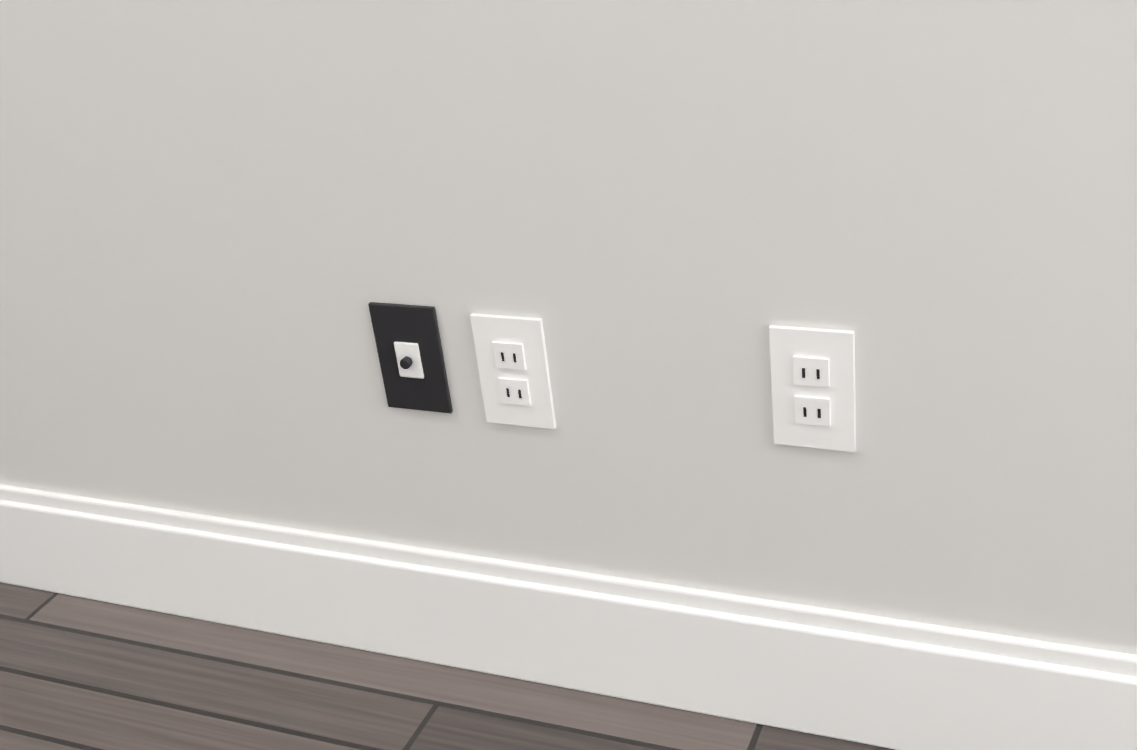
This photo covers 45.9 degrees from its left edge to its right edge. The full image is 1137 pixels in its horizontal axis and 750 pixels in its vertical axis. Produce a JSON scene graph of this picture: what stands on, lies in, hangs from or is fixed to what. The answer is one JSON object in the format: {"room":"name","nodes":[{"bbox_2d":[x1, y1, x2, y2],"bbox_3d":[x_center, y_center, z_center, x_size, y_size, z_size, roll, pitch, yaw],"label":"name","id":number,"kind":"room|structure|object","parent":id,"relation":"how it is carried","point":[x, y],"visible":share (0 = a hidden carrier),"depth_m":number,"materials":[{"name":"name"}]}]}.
{"room":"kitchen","nodes":[
{"label":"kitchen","id":0,"kind":"room"},
{"bbox_2d":[0,582,894,749],"bbox_3d":[-3.502,0.972,1.255,12.300,0.120,4.090,5,30,22],"label":"floor","id":1,"kind":"structure","parent":0,"point":[78,673],"depth_m":1.53,"materials":[{"name":"brown wood"}]},
{"bbox_2d":[0,0,1136,654],"bbox_3d":[-1.057,-1.211,1.254,8.160,8.600,0.240,5,30,22],"label":"wall","id":2,"kind":"structure","parent":0,"point":[224,224],"depth_m":1.25,"materials":[{"name":"white paint"}]},
{"bbox_2d":[368,302,452,412],"bbox_3d":[-0.163,-0.014,1.364,0.075,0.120,0.018,5,30,22],"label":"jack","id":3,"kind":"object","parent":2,"relation":"attached to","point":[410,355],"visible":1,"depth_m":1.36,"materials":[{"name":"black plastic"}]},
{"bbox_2d":[470,313,555,428],"bbox_3d":[-0.055,-0.002,1.326,0.075,0.120,0.009,5,30,22],"label":"electrical outlet","id":4,"kind":"object","parent":2,"relation":"attached to","point":[512,360],"visible":1,"depth_m":1.32,"materials":[{"name":"white plastic"}]},
{"bbox_2d":[0,484,1136,749],"bbox_3d":[-2.835,0.012,2.653,11.900,0.155,0.056,5,30,22],"label":"baseboard","id":5,"kind":"structure","parent":2,"relation":"attached to","point":[874,680],"depth_m":1.44,"materials":[{"name":"white wood"}]},
{"bbox_2d":[769,325,855,451],"bbox_3d":[0.219,0.014,1.207,0.075,0.120,0.009,5,30,22],"label":"electrical outlet","id":6,"kind":"object","parent":2,"relation":"attached to","point":[813,385],"visible":1,"depth_m":1.20,"materials":[{"name":"white plastic"}]}
]}

